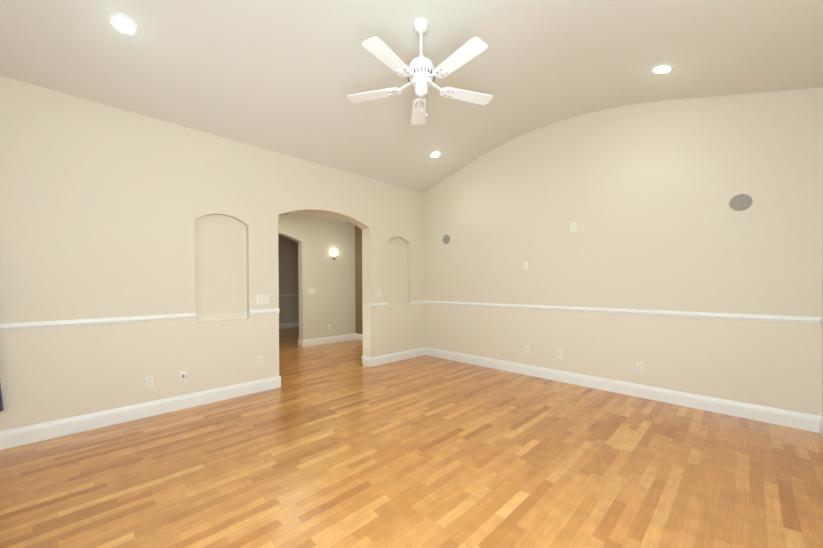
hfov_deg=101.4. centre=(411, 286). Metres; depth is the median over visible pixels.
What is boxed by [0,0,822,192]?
ceiling
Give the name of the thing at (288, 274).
wall
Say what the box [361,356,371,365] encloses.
baseboard
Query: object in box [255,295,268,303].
light switch
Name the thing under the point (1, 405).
curtain
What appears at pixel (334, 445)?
floor
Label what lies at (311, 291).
light switch
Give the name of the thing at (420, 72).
ceiling fan
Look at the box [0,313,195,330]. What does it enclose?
trim
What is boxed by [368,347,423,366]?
baseboard
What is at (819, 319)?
trim
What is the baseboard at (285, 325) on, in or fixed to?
attached to the wall at (288, 274)
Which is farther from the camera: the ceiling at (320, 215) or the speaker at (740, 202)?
the ceiling at (320, 215)
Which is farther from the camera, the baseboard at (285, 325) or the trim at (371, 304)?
the baseboard at (285, 325)
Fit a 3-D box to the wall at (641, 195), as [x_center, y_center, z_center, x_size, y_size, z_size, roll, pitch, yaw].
[1.963,-0.469,4.625,0.200,3.475,5.070,-1,0,-45]
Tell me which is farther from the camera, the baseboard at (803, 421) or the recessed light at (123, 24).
the baseboard at (803, 421)
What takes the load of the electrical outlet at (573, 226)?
attached to the wall at (641, 195)
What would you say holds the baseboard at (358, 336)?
attached to the wall at (358, 278)
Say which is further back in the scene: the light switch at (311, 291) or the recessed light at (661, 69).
the light switch at (311, 291)
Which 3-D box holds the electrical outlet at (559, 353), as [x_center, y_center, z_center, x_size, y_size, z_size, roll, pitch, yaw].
[1.970,0.905,4.484,0.008,0.115,0.070,-1,0,-45]
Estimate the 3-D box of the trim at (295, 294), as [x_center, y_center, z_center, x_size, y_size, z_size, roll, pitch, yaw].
[-4.911,0.301,8.961,5.000,0.058,0.019,-1,0,-45]
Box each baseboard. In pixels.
[0,376,280,449]
[279,322,298,328]
[300,334,355,346]
[356,334,362,340]
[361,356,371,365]
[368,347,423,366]
[424,347,815,431]
[816,415,822,439]
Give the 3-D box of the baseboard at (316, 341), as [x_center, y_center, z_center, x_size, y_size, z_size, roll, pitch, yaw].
[-1.809,1.196,7.511,1.336,0.145,0.016,-1,0,-45]
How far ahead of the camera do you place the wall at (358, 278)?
7.90 m
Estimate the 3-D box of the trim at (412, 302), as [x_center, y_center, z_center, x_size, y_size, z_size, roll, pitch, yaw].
[0.114,0.296,6.065,0.350,0.058,0.019,-1,0,-45]
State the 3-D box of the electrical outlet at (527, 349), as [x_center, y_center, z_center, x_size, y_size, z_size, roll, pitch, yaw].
[1.650,0.916,4.804,0.008,0.115,0.070,-1,0,-45]
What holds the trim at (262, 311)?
attached to the wall at (106, 211)
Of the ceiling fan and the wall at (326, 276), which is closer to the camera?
the ceiling fan
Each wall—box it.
[0,76,424,430]
[278,213,355,339]
[278,236,298,323]
[355,225,362,333]
[424,87,822,415]
[822,261,822,416]
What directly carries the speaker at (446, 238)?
attached to the wall at (641, 195)
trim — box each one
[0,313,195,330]
[249,308,278,314]
[279,294,298,296]
[370,303,387,306]
[411,300,424,303]
[425,300,816,323]
[817,317,822,324]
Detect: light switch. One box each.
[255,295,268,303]
[308,289,314,293]
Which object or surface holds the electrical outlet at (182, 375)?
attached to the wall at (106, 211)
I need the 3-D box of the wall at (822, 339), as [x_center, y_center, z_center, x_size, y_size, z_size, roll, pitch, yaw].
[1.423,-0.206,0.642,6.600,3.000,0.200,-1,0,-45]
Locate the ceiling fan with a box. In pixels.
[347,18,492,124]
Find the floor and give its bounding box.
[0,327,822,547]
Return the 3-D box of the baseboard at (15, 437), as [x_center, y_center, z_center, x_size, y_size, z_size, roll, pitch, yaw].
[-2.887,1.226,3.068,3.456,0.145,0.016,-1,0,-45]
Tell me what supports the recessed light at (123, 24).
in the ceiling at (286, 77)
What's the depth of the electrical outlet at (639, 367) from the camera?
3.85 m
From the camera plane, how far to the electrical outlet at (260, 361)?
4.11 m
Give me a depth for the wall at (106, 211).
3.35 m
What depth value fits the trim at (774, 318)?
3.73 m
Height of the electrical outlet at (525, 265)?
0.115 m
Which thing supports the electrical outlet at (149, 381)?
attached to the wall at (106, 211)
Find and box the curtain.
[0,384,3,411]
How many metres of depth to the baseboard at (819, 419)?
2.91 m
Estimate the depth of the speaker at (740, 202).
3.25 m
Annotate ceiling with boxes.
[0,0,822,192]
[289,212,349,222]
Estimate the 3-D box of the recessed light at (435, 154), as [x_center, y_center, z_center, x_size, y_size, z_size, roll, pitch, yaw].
[0.355,-1.963,5.030,0.176,0.055,0.170,-1,0,-45]
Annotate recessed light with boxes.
[108,13,138,35]
[430,151,440,157]
[651,65,673,73]
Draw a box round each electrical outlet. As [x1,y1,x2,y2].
[145,375,153,387]
[179,370,186,381]
[257,356,262,365]
[523,262,527,269]
[525,346,529,354]
[557,349,561,358]
[570,222,575,231]
[636,362,643,372]
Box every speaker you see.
[443,234,449,243]
[728,193,752,211]

